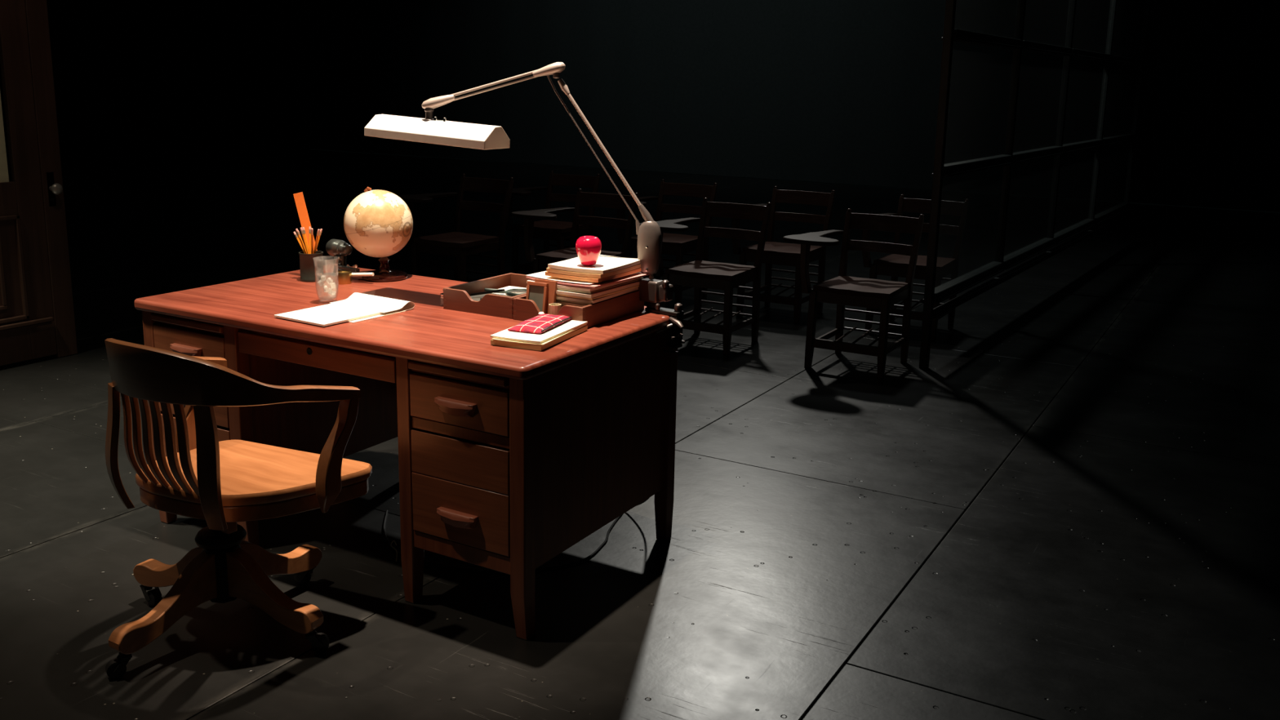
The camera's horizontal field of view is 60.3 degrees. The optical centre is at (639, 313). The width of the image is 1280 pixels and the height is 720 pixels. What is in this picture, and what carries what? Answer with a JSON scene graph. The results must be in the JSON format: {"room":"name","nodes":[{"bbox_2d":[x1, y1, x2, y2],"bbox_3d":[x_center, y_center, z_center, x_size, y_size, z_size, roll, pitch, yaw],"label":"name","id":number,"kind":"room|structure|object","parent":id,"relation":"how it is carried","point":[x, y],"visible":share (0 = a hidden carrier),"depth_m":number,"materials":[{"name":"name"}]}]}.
{"room":"classroom","nodes":[
{"label":"classroom","id":0,"kind":"room"},
{"bbox_2d":[0,0,301,164],"bbox_3d":[-12.268,-5.266,12.861,0.150,7.500,21.700,8,14,29],"label":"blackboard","id":1,"kind":"structure","parent":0,"point":[133,78],"depth_m":19.80,"materials":[{"name":"black paint"}]},
{"bbox_2d":[0,148,1279,719],"bbox_3d":[-2.526,-0.461,9.283,22.365,0.060,24.000,8,14,29],"label":"floor","id":2,"kind":"structure","parent":0,"point":[1072,512],"depth_m":3.88,"materials":[{"name":"grey concrete"}]},
{"bbox_2d":[0,0,77,365],"bbox_3d":[-3.256,-0.838,5.146,0.122,2.350,1.140,8,14,29],"label":"door","id":3,"kind":"structure","parent":2,"relation":"on","point":[37,319],"depth_m":5.54,"materials":[{"name":"brown wood"}]},
{"bbox_2d":[104,337,372,679],"bbox_3d":[-1.074,0.443,2.912,0.695,0.847,0.601,1,12,-2],"label":"swivel armchair","id":4,"kind":"object","parent":2,"relation":"on","point":[221,484],"visible":1,"depth_m":2.81,"materials":[{"name":"brown wood"}]},
{"bbox_2d":[133,264,683,639],"bbox_3d":[-0.751,0.348,3.592,1.546,0.765,0.878,8,14,29],"label":"desk","id":5,"kind":"object","parent":2,"relation":"on","point":[509,459],"visible":0.68,"depth_m":3.14,"materials":[{"name":"brown wood"}]},
{"bbox_2d":[298,250,324,282],"bbox_3d":[-1.161,-0.166,3.894,0.083,0.100,0.083,8,14,29],"label":"pencil cup","id":6,"kind":"object","parent":5,"relation":"on","point":[307,268],"visible":0.97,"depth_m":3.86,"materials":[{"name":"black metal"}]},
{"bbox_2d":[293,231,304,253],"bbox_3d":[-1.181,-0.207,3.898,0.096,0.161,0.008,5,12,18],"label":"pencil","id":7,"kind":"object","parent":6,"relation":"in","point":[295,233],"visible":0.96,"depth_m":3.89,"materials":[{"name":"wood"}]},
{"bbox_2d":[295,228,306,253],"bbox_3d":[-1.180,-0.212,3.891,0.066,0.174,0.008,1,12,1],"label":"pencil","id":8,"kind":"object","parent":6,"relation":"in","point":[296,229],"visible":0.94,"depth_m":3.88,"materials":[{"name":"wood"}]},
{"bbox_2d":[300,226,308,253],"bbox_3d":[-1.171,-0.214,3.884,0.044,0.179,0.008,-1,12,-10],"label":"pencil","id":9,"kind":"object","parent":6,"relation":"in","point":[301,228],"visible":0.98,"depth_m":3.87,"materials":[{"name":"wood"}]},
{"bbox_2d":[293,191,317,250],"bbox_3d":[-1.183,-0.280,3.930,0.127,0.298,0.026,10,15,37],"label":"ruler","id":10,"kind":"object","parent":6,"relation":"in","point":[304,220],"visible":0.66,"depth_m":3.93,"materials":[{"name":"orange wood"}]},
{"bbox_2d":[302,226,308,250],"bbox_3d":[-1.170,-0.215,3.894,0.054,0.177,0.008,8,14,31],"label":"pencil","id":11,"kind":"object","parent":6,"relation":"in","point":[303,228],"visible":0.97,"depth_m":3.89,"materials":[{"name":"orange wood"}]},
{"bbox_2d":[308,226,311,253],"bbox_3d":[-1.165,-0.215,3.889,0.008,0.179,0.045,0,12,-6],"label":"pencil","id":12,"kind":"object","parent":6,"relation":"in","point":[309,228],"visible":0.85,"depth_m":3.89,"materials":[{"name":"orange wood"}]},
{"bbox_2d":[311,228,313,253],"bbox_3d":[-1.153,-0.213,3.880,0.008,0.179,0.046,-4,13,-23],"label":"pencil","id":13,"kind":"object","parent":6,"relation":"in","point":[312,229],"visible":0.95,"depth_m":3.86,"materials":[{"name":"wood"}]},
{"bbox_2d":[313,229,319,253],"bbox_3d":[-1.147,-0.211,3.881,0.058,0.176,0.008,7,13,27],"label":"pencil","id":14,"kind":"object","parent":6,"relation":"in","point":[318,230],"visible":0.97,"depth_m":3.86,"materials":[{"name":"wood"}]},
{"bbox_2d":[315,228,322,253],"bbox_3d":[-1.147,-0.211,3.882,0.061,0.175,0.008,-2,12,-15],"label":"pencil","id":15,"kind":"object","parent":6,"relation":"in","point":[321,229],"visible":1,"depth_m":3.87,"materials":[{"name":"orange wood"}]},
{"bbox_2d":[312,257,338,303],"bbox_3d":[-1.000,-0.106,3.518,0.081,0.144,0.081,8,14,29],"label":"drinking glass","id":16,"kind":"object","parent":5,"relation":"on","point":[328,278],"visible":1,"depth_m":3.52,"materials":[{"name":"clear glass"}]},
{"bbox_2d":[325,239,359,276],"bbox_3d":[-1.059,-0.197,3.979,0.185,0.129,0.070,10,15,37],"label":"pencil sharpener","id":17,"kind":"object","parent":5,"relation":"on","point":[339,249],"visible":0.91,"depth_m":3.97,"materials":[{"name":"metal"}]},
{"bbox_2d":[336,271,351,284],"bbox_3d":[-1.036,-0.125,3.857,0.053,0.041,0.053,8,14,29],"label":"brass pot","id":18,"kind":"object","parent":5,"relation":"on","point":[344,277],"visible":1,"depth_m":3.84,"materials":[{"name":"gold metal"}]},
{"bbox_2d":[274,292,414,326],"bbox_3d":[-0.901,-0.013,3.369,0.244,0.027,0.351,9,14,32],"label":"papers","id":19,"kind":"object","parent":5,"relation":"on","point":[358,307],"visible":1,"depth_m":3.37,"materials":[{"name":"white paper"}]},
{"bbox_2d":[351,272,373,276],"bbox_3d":[-0.976,-0.136,3.868,0.093,0.020,0.012,5,13,18],"label":"stick","id":20,"kind":"object","parent":5,"relation":"on","point":[353,274],"visible":1,"depth_m":3.86,"materials":[{"name":"white paper"}]},
{"bbox_2d":[343,186,413,281],"bbox_3d":[-0.936,-0.289,3.948,0.242,0.328,0.242,8,14,29],"label":"desk globe","id":21,"kind":"object","parent":5,"relation":"on","point":[378,223],"visible":1,"depth_m":3.86,"materials":[{"name":"beige plastic"}]},
{"bbox_2d":[443,272,530,319],"bbox_3d":[-0.414,-0.060,3.542,0.269,0.066,0.351,8,14,29],"label":"desk tray","id":22,"kind":"object","parent":5,"relation":"on","point":[457,297],"visible":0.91,"depth_m":3.43,"materials":[{"name":"brown wood"}]},
{"bbox_2d":[470,285,526,301],"bbox_3d":[-0.414,-0.045,3.534,0.205,0.022,0.280,7,13,27],"label":"paper sheet","id":23,"kind":"object","parent":22,"relation":"in","point":[477,298],"visible":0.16,"depth_m":3.56,"materials":[{"name":"white paper"}]},
{"bbox_2d":[471,288,504,296],"bbox_3d":[-0.486,-0.067,3.519,0.114,0.014,0.008,-6,14,-31],"label":"pen","id":24,"kind":"object","parent":23,"relation":"on","point":[500,290],"visible":1,"depth_m":3.52,"materials":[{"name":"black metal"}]},
{"bbox_2d":[484,288,526,296],"bbox_3d":[-0.426,-0.070,3.569,0.159,0.015,0.088,3,12,10],"label":"magnifying glass","id":25,"kind":"object","parent":23,"relation":"on","point":[508,292],"visible":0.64,"depth_m":3.57,"materials":[{"name":"white"}]},
{"bbox_2d":[382,497,648,572],"bbox_3d":[-0.380,0.401,3.534,0.961,0.702,0.491,0,12,-3],"label":"power cord","id":26,"kind":"object","parent":5,"relation":"hanging from","point":[386,513],"visible":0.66,"depth_m":3.43,"materials":[{"name":"black rubber"}]},
{"bbox_2d":[364,62,684,354],"bbox_3d":[-0.374,-0.331,3.439,1.064,0.890,0.250,4,12,14],"label":"desk lamp","id":27,"kind":"object","parent":5,"relation":"attached to","point":[429,130],"visible":1,"depth_m":3.42,"materials":[{"name":"metal"}]},
{"bbox_2d":[490,325,587,351],"bbox_3d":[-0.280,0.061,3.102,0.155,0.014,0.285,6,13,22],"label":"notebook","id":28,"kind":"object","parent":5,"relation":"on","point":[531,347],"visible":0.3,"depth_m":2.99,"materials":[{"name":"beige paper"}]},
{"bbox_2d":[492,324,586,345],"bbox_3d":[-0.279,0.052,3.097,0.155,0.004,0.285,6,13,20],"label":"notebook","id":29,"kind":"object","parent":28,"relation":"on","point":[571,331],"visible":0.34,"depth_m":2.98,"materials":[{"name":"yellow paper"}]},
{"bbox_2d":[490,320,587,343],"bbox_3d":[-0.280,0.045,3.101,0.155,0.007,0.285,6,13,23],"label":"notebook","id":30,"kind":"object","parent":29,"relation":"on","point":[570,325],"visible":0.57,"depth_m":3.03,"materials":[{"name":"white paper"}]},
{"bbox_2d":[507,311,571,333],"bbox_3d":[-0.283,0.025,3.140,0.107,0.015,0.216,5,13,19],"label":"pouch","id":31,"kind":"object","parent":30,"relation":"on","point":[539,324],"visible":1,"depth_m":3.10,"materials":[{"name":"red fabric"}]},
{"bbox_2d":[512,290,644,328],"bbox_3d":[-0.184,-0.029,3.414,0.251,0.066,0.361,8,14,29],"label":"desk tray","id":32,"kind":"object","parent":5,"relation":"on","point":[609,309],"visible":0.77,"depth_m":3.30,"materials":[{"name":"brown wood"}]},
{"bbox_2d":[525,281,548,314],"bbox_3d":[-0.311,-0.039,3.313,0.068,0.108,0.028,7,13,25],"label":"picture frame","id":33,"kind":"object","parent":32,"relation":"in","point":[537,292],"visible":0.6,"depth_m":3.31,"materials":[{"name":"brown wood"}]},
{"bbox_2d":[528,284,544,311],"bbox_3d":[-0.311,-0.039,3.314,0.053,0.090,0.021,7,13,25],"label":"picture","id":34,"kind":"object","parent":33,"relation":"attached to","point":[536,292],"depth_m":3.31,"materials":[{"name":"paper"}]},
{"bbox_2d":[534,279,557,314],"bbox_3d":[-0.287,-0.042,3.317,0.076,0.117,0.030,8,14,29],"label":"wooden block","id":35,"kind":"object","parent":32,"relation":"in","point":[552,295],"visible":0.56,"depth_m":3.30,"materials":[{"name":"brown wood"}]},
{"bbox_2d":[548,302,561,315],"bbox_3d":[-0.253,-0.010,3.279,0.038,0.034,0.038,8,14,29],"label":"wooden cup","id":36,"kind":"object","parent":32,"relation":"in","point":[554,308],"visible":0.84,"depth_m":3.27,"materials":[{"name":"brown wood"}]},
{"bbox_3d":[-0.166,-0.013,3.440,0.212,0.009,0.290,8,14,29],"label":"sheaf","id":37,"kind":"object","parent":32,"relation":"in","visible":0},
{"bbox_3d":[-0.166,-0.022,3.439,0.212,0.006,0.290,8,14,29],"label":"sheaf","id":38,"kind":"object","parent":37,"relation":"on","visible":0},
{"bbox_3d":[-0.166,-0.030,3.437,0.212,0.007,0.290,8,14,29],"label":"sheaf","id":39,"kind":"object","parent":38,"relation":"on","visible":0},
{"bbox_3d":[-0.165,-0.039,3.435,0.212,0.009,0.290,8,14,30],"label":"sheaf","id":40,"kind":"object","parent":39,"relation":"on","visible":0},
{"bbox_3d":[-0.165,-0.047,3.433,0.212,0.005,0.290,8,14,29],"label":"sheaf","id":41,"kind":"object","parent":40,"relation":"on","visible":0},
{"bbox_2d":[555,300,588,306],"bbox_3d":[-0.165,-0.054,3.432,0.212,0.009,0.290,8,14,29],"label":"sheaf","id":42,"kind":"object","parent":41,"relation":"on","point":[562,303],"visible":0.17,"depth_m":3.29,"materials":[{"name":"beige paper"}]},
{"bbox_2d":[555,289,637,304],"bbox_3d":[-0.165,-0.064,3.430,0.212,0.006,0.290,8,14,29],"label":"sheaf","id":43,"kind":"object","parent":42,"relation":"on","point":[570,301],"visible":0.1,"depth_m":3.29,"materials":[{"name":"paper"}]},
{"bbox_2d":[555,287,638,303],"bbox_3d":[-0.169,-0.071,3.425,0.236,0.009,0.297,8,13,28],"label":"sheaf","id":44,"kind":"object","parent":43,"relation":"on","point":[558,297],"visible":0.28,"depth_m":3.29,"materials":[{"name":"beige paper"}]},
{"bbox_2d":[556,284,639,300],"bbox_3d":[-0.164,-0.080,3.428,0.234,0.005,0.303,8,14,30],"label":"sheaf","id":45,"kind":"object","parent":44,"relation":"on","point":[637,286],"visible":0.25,"depth_m":3.30,"materials":[{"name":"beige paper"}]},
{"bbox_2d":[555,280,639,297],"bbox_3d":[-0.167,-0.088,3.420,0.235,0.010,0.302,8,14,30],"label":"sheaf","id":46,"kind":"object","parent":45,"relation":"on","point":[634,283],"visible":0.24,"depth_m":3.29,"materials":[{"name":"paper"}]},
{"bbox_2d":[556,277,644,293],"bbox_3d":[-0.165,-0.098,3.426,0.230,0.006,0.303,8,14,30],"label":"sheaf","id":47,"kind":"object","parent":46,"relation":"on","point":[638,279],"visible":0.19,"depth_m":3.30,"materials":[{"name":"beige paper"}]},
{"bbox_2d":[526,276,642,291],"bbox_3d":[-0.168,-0.106,3.421,0.231,0.010,0.300,8,14,30],"label":"sheaf","id":48,"kind":"object","parent":47,"relation":"on","point":[558,286],"visible":0.2,"depth_m":3.28,"materials":[{"name":"beige paper"}]},
{"bbox_2d":[525,272,650,288],"bbox_3d":[-0.154,-0.116,3.416,0.262,0.008,0.305,9,14,33],"label":"folder","id":49,"kind":"object","parent":48,"relation":"on","point":[638,274],"visible":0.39,"depth_m":3.31,"materials":[{"name":"beige paper"}]},
{"bbox_2d":[525,271,640,284],"bbox_3d":[-0.171,-0.122,3.417,0.240,0.004,0.285,9,14,32],"label":"paper sheet","id":50,"kind":"object","parent":49,"relation":"on","point":[541,274],"visible":0.25,"depth_m":3.33,"materials":[{"name":"white paper"}]},
{"bbox_2d":[545,267,641,282],"bbox_3d":[-0.139,-0.128,3.396,0.190,0.016,0.262,8,14,29],"label":"notebook","id":51,"kind":"object","parent":50,"relation":"on","point":[638,269],"visible":0.37,"depth_m":3.30,"materials":[{"name":"paper"}]},
{"bbox_2d":[546,263,640,278],"bbox_3d":[-0.136,-0.140,3.394,0.190,0.016,0.262,7,13,28],"label":"notebook","id":52,"kind":"object","parent":51,"relation":"on","point":[548,269],"visible":0.33,"depth_m":3.29,"materials":[{"name":"paper"}]},
{"bbox_2d":[547,254,639,274],"bbox_3d":[-0.133,-0.153,3.392,0.190,0.016,0.262,7,13,26],"label":"notebook","id":53,"kind":"object","parent":52,"relation":"on","point":[605,264],"visible":0.83,"depth_m":3.34,"materials":[{"name":"white paper"}]},
{"bbox_2d":[575,235,601,265],"bbox_3d":[-0.155,-0.189,3.322,0.080,0.086,0.080,8,14,29],"label":"apple","id":54,"kind":"object","parent":53,"relation":"on","point":[588,248],"visible":1,"depth_m":3.29,"materials":[{"name":"red food"}]},
{"bbox_2d":[397,173,513,282],"bbox_3d":[-1.226,-0.465,7.205,0.617,0.851,0.559,8,14,31],"label":"chair","id":55,"kind":"object","parent":2,"relation":"on","point":[459,245],"visible":0.8,"depth_m":7.17,"materials":[{"name":"brown wood"}]},
{"bbox_2d":[498,170,599,273],"bbox_3d":[-0.693,-0.625,8.126,0.617,0.807,0.559,8,13,28],"label":"chair","id":56,"kind":"object","parent":2,"relation":"on","point":[548,230],"visible":0.7,"depth_m":8.07,"materials":[{"name":"brown wood"}]},
{"bbox_2d":[511,188,638,273],"bbox_3d":[-0.412,-0.339,6.789,0.617,0.807,0.559,8,13,28],"label":"chair","id":57,"kind":"object","parent":2,"relation":"on","point":[541,260],"visible":0.58,"depth_m":6.79,"materials":[{"name":"brown wood"}]},
{"bbox_2d":[617,179,717,304],"bbox_3d":[0.131,-0.492,7.569,0.617,0.807,0.559,8,13,28],"label":"chair","id":58,"kind":"object","parent":2,"relation":"on","point":[674,244],"visible":0.6,"depth_m":7.58,"materials":[{"name":"brown wood"}]},
{"bbox_2d":[640,197,771,355],"bbox_3d":[0.359,-0.237,6.377,0.617,0.807,0.559,8,13,28],"label":"chair","id":59,"kind":"object","parent":2,"relation":"on","point":[699,273],"visible":0.89,"depth_m":6.36,"materials":[{"name":"brown wood"}]},
{"bbox_2d":[731,186,835,323],"bbox_3d":[0.876,-0.404,7.218,0.617,0.807,0.559,8,14,29],"label":"chair","id":60,"kind":"object","parent":2,"relation":"on","point":[775,253],"visible":0.73,"depth_m":7.19,"materials":[{"name":"brown wood"}]},
{"bbox_2d":[782,208,924,378],"bbox_3d":[1.128,-0.131,5.944,0.617,0.807,0.559,8,14,29],"label":"chair","id":61,"kind":"object","parent":2,"relation":"on","point":[843,290],"visible":1,"depth_m":5.88,"materials":[{"name":"brown wood"}]},
{"bbox_2d":[862,194,968,340],"bbox_3d":[1.629,-0.305,6.815,0.617,0.807,0.559,8,14,29],"label":"chair","id":62,"kind":"object","parent":2,"relation":"on","point":[895,265],"visible":0.59,"depth_m":6.78,"materials":[{"name":"brown wood"}]},
{"bbox_2d":[294,0,1279,212],"bbox_3d":[2.389,-5.706,16.532,21.400,7.390,0.024,8,14,29],"label":"wall","id":63,"kind":"structure","parent":0,"point":[837,91],"depth_m":16.83,"materials":[{"name":"black paint"}]},
{"bbox_2d":[919,0,1151,368],"bbox_3d":[3.174,-1.666,8.105,0.113,3.000,6.060,9,14,32],"label":"window","id":64,"kind":"structure","parent":0,"point":[932,295],"depth_m":6.90,"materials":[{"name":"paint"}]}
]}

